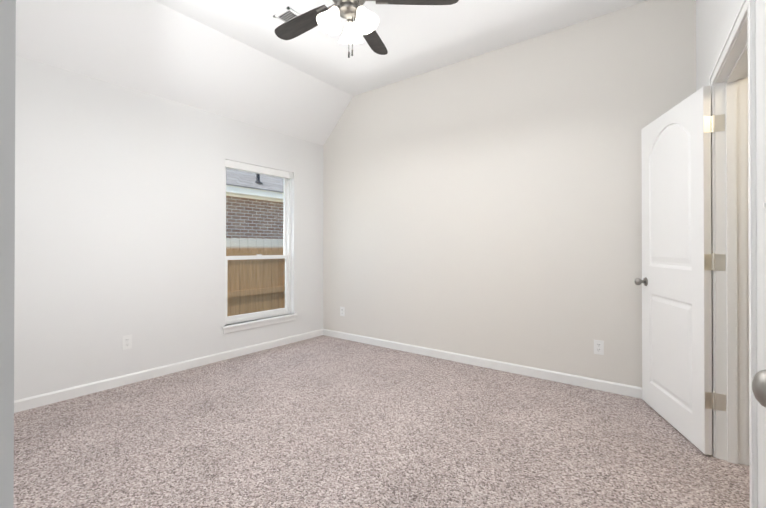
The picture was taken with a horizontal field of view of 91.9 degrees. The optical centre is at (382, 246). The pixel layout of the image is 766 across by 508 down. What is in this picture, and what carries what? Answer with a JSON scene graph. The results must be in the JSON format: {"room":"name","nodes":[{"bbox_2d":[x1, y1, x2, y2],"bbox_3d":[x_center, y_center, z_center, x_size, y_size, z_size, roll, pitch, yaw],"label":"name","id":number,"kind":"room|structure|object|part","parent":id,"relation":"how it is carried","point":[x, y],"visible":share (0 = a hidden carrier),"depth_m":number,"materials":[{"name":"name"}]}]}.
{"room":"empty bedroom","nodes":[
{"label":"empty bedroom","id":0,"kind":"room"},
{"bbox_2d":[14,55,322,400],"bbox_3d":[-2.273,-0.086,3.092,0.140,2.500,4.705,0,0,38],"label":"wall","id":1,"kind":"structure","parent":0,"point":[119,212],"depth_m":3.12,"materials":[{"name":"white paint"}]},
{"bbox_2d":[122,335,131,349],"bbox_3d":[-2.156,0.811,3.119,0.008,0.114,0.070,0,0,38],"label":"outlet","id":2,"kind":"object","parent":1,"relation":"attached to","point":[127,342],"visible":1,"depth_m":3.12,"materials":[{"name":"white plastic"}]},
{"bbox_2d":[14,329,322,412],"bbox_3d":[-1.818,1.125,3.549,0.013,0.082,3.381,0,0,38],"label":"baseboard","id":3,"kind":"structure","parent":1,"relation":"attached to","point":[20,405],"depth_m":3.22,"materials":[{"name":"white paint"}]},
{"bbox_2d":[222,159,297,333],"bbox_3d":[-1.392,0.001,4.188,0.160,1.795,0.954,0,0,38],"label":"window","id":4,"kind":"structure","parent":1,"relation":"in","point":[287,177],"depth_m":4.25,"materials":[{"name":"white plastic"}]},
{"bbox_3d":[-1.429,-0.041,4.217,0.032,1.588,0.762,0,0,38],"label":"glass","id":5,"kind":"part","parent":4,"relation":"part of","materials":[{"name":"clear glass"}]},
{"bbox_3d":[-1.364,0.861,4.162,0.090,0.075,0.954,0,0,38],"label":"sill","id":6,"kind":"part","parent":4,"relation":"part of","materials":[{"name":"white paint"}]},
{"bbox_2d":[16,0,352,145],"bbox_3d":[-2.062,-1.682,2.942,0.665,0.690,4.715,0,0,38],"label":"ceiling","id":7,"kind":"structure","parent":0,"point":[153,48],"depth_m":3.18,"materials":[{"name":"white paint"}]},
{"bbox_2d":[14,335,749,507],"bbox_3d":[-0.183,1.217,1.620,5.240,0.120,4.945,0,0,38],"label":"floor","id":8,"kind":"structure","parent":0,"point":[323,421],"depth_m":2.17,"materials":[{"name":"carpet"}]},
{"bbox_2d":[154,0,647,95],"bbox_3d":[0.037,-1.954,1.375,4.575,0.160,4.805,0,0,38],"label":"ceiling","id":9,"kind":"structure","parent":0,"point":[418,39],"depth_m":3.20,"materials":[{"name":"white paint"}]},
{"bbox_2d":[273,7,314,27],"bbox_3d":[-0.723,-1.860,3.060,0.190,0.012,0.300,0,0,38],"label":"ceiling vent","id":10,"kind":"object","parent":9,"relation":"in","point":[286,14],"visible":0.4,"depth_m":2.98,"materials":[{"name":"white metal"}]},
{"bbox_2d":[275,0,458,57],"bbox_3d":[-0.265,-1.539,2.382,1.289,0.660,1.336,0,0,38],"label":"fan","id":11,"kind":"object","parent":9,"relation":"hanging from","point":[327,20],"visible":1,"depth_m":2.38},
{"bbox_2d":[323,0,695,386],"bbox_3d":[1.202,-0.429,3.500,5.340,3.190,0.140,0,0,37],"label":"wall","id":12,"kind":"structure","parent":0,"point":[488,205],"depth_m":3.41,"materials":[{"name":"white paint"}]},
{"bbox_2d":[340,307,344,315],"bbox_3d":[-0.515,0.826,4.681,0.070,0.114,0.008,0,0,36],"label":"electrical outlet","id":13,"kind":"object","parent":12,"relation":"attached to","point":[342,311],"visible":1,"depth_m":4.68,"materials":[{"name":"white plastic"}]},
{"bbox_2d":[323,329,641,398],"bbox_3d":[0.739,1.126,3.743,3.792,0.082,0.013,0,0,37],"label":"baseboard","id":14,"kind":"structure","parent":12,"relation":"attached to","point":[608,386],"depth_m":3.45,"materials":[{"name":"white paint"}]},
{"bbox_2d":[594,340,603,354],"bbox_3d":[1.747,0.820,2.997,0.070,0.114,0.008,0,0,36],"label":"electrical outlet","id":15,"kind":"object","parent":12,"relation":"attached to","point":[599,347],"visible":1,"depth_m":2.99,"materials":[{"name":"white plastic"}]},
{"bbox_2d":[696,0,765,507],"bbox_3d":[1.312,-0.360,1.172,0.125,3.030,3.645,0,0,34],"label":"wall","id":16,"kind":"structure","parent":0,"point":[714,20],"depth_m":1.32,"materials":[{"name":"white paint"}]},
{"bbox_2d":[641,86,711,454],"bbox_3d":[1.877,0.134,2.410,0.035,2.030,0.760,0,0,13],"label":"closet door","id":17,"kind":"structure","parent":16,"relation":"in","point":[677,289],"depth_m":2.29,"materials":[{"name":"white paint"}]},
{"bbox_2d":[634,114,725,410],"bbox_3d":[1.874,0.088,2.400,0.177,1.620,0.784,0,0,13],"label":"hardware piece","id":18,"kind":"object","parent":17,"relation":"attached to","point":[709,261],"depth_m":2.03,"materials":[{"name":"grey metal"}]},
{"bbox_3d":[1.833,0.089,2.017,0.048,1.610,0.004,0,0,34],"label":"door jamb hinge leaves","id":19,"kind":"part","parent":18,"relation":"part of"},
{"bbox_2d":[709,0,757,507],"bbox_3d":[1.656,0.122,1.674,0.125,2.070,0.810,0,0,34],"label":"door frame","id":20,"kind":"structure","parent":16,"relation":"attached to","point":[731,279],"depth_m":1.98,"materials":[{"name":"white paint"}]},
{"bbox_3d":[-0.974,-0.412,0.688,5.140,3.130,0.120,0,0,38],"label":"wall","id":21,"kind":"structure","parent":0,"visible":0},
{"bbox_2d":[0,0,15,507],"bbox_3d":[0.009,0.094,0.014,0.547,2.113,0.021,0,0,38],"label":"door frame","id":22,"kind":"structure","parent":21,"relation":"attached to","point":[7,129],"depth_m":0.15,"materials":[{"name":"grey paint"}]},
{"label":"outside","id":23,"kind":"structure","parent":0,"visible":0},
{"bbox_3d":[-4.602,1.744,9.882,11.850,0.100,18.000,0,0,38],"label":"lawn","id":24,"kind":"structure","parent":23,"visible":0},
{"bbox_2d":[226,196,282,239],"bbox_3d":[-2.167,0.271,10.216,0.300,2.850,12.500,0,0,38],"label":"brick","id":25,"kind":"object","parent":24,"relation":"on","point":[261,221],"depth_m":8.80,"materials":[{"name":"brick"}]},
{"bbox_2d":[226,185,282,201],"bbox_3d":[-1.922,-1.210,10.033,0.320,0.190,12.900,0,0,38],"label":"fascia","id":26,"kind":"object","parent":25,"relation":"attached to","point":[243,192],"depth_m":8.52,"materials":[{"name":"white paint"}]},
{"bbox_2d":[226,168,282,192],"bbox_3d":[-4.598,-3.518,12.116,7.150,4.463,13.100,0,0,38],"label":"shingles","id":27,"kind":"object","parent":26,"relation":"on","point":[233,173],"depth_m":8.80,"materials":[{"name":"grey"}]},
{"bbox_2d":[255,173,262,183],"bbox_3d":[-2.983,-1.627,8.845,0.220,0.320,0.220,0,0,38],"label":"vent pipe","id":28,"kind":"object","parent":27,"relation":"on","point":[258,178],"depth_m":8.81,"materials":[{"name":"grey metal"}]},
{"bbox_2d":[226,238,284,315],"bbox_3d":[-1.647,0.778,6.335,0.108,1.800,10.005,0,0,38],"label":"fence","id":29,"kind":"object","parent":24,"relation":"on","point":[264,271],"depth_m":5.88,"materials":[{"name":"brown wood"}]},
{"bbox_3d":[-0.034,0.115,-0.042,0.467,2.070,0.120,0,0,38],"label":"door frame","id":30,"kind":"structure","parent":0,"visible":0},
{"bbox_3d":[0.413,0.124,0.230,0.035,2.030,0.810,0,0,38],"label":"door","id":31,"kind":"structure","parent":30,"relation":"attached to","visible":0},
{"bbox_2d":[752,370,765,406],"bbox_3d":[0.400,0.089,0.213,0.177,1.594,0.786,0,0,38],"label":"hardware piece","id":32,"kind":"object","parent":31,"relation":"attached to","point":[759,385],"visible":1,"depth_m":0.54,"materials":[{"name":"grey metal"}]}
]}

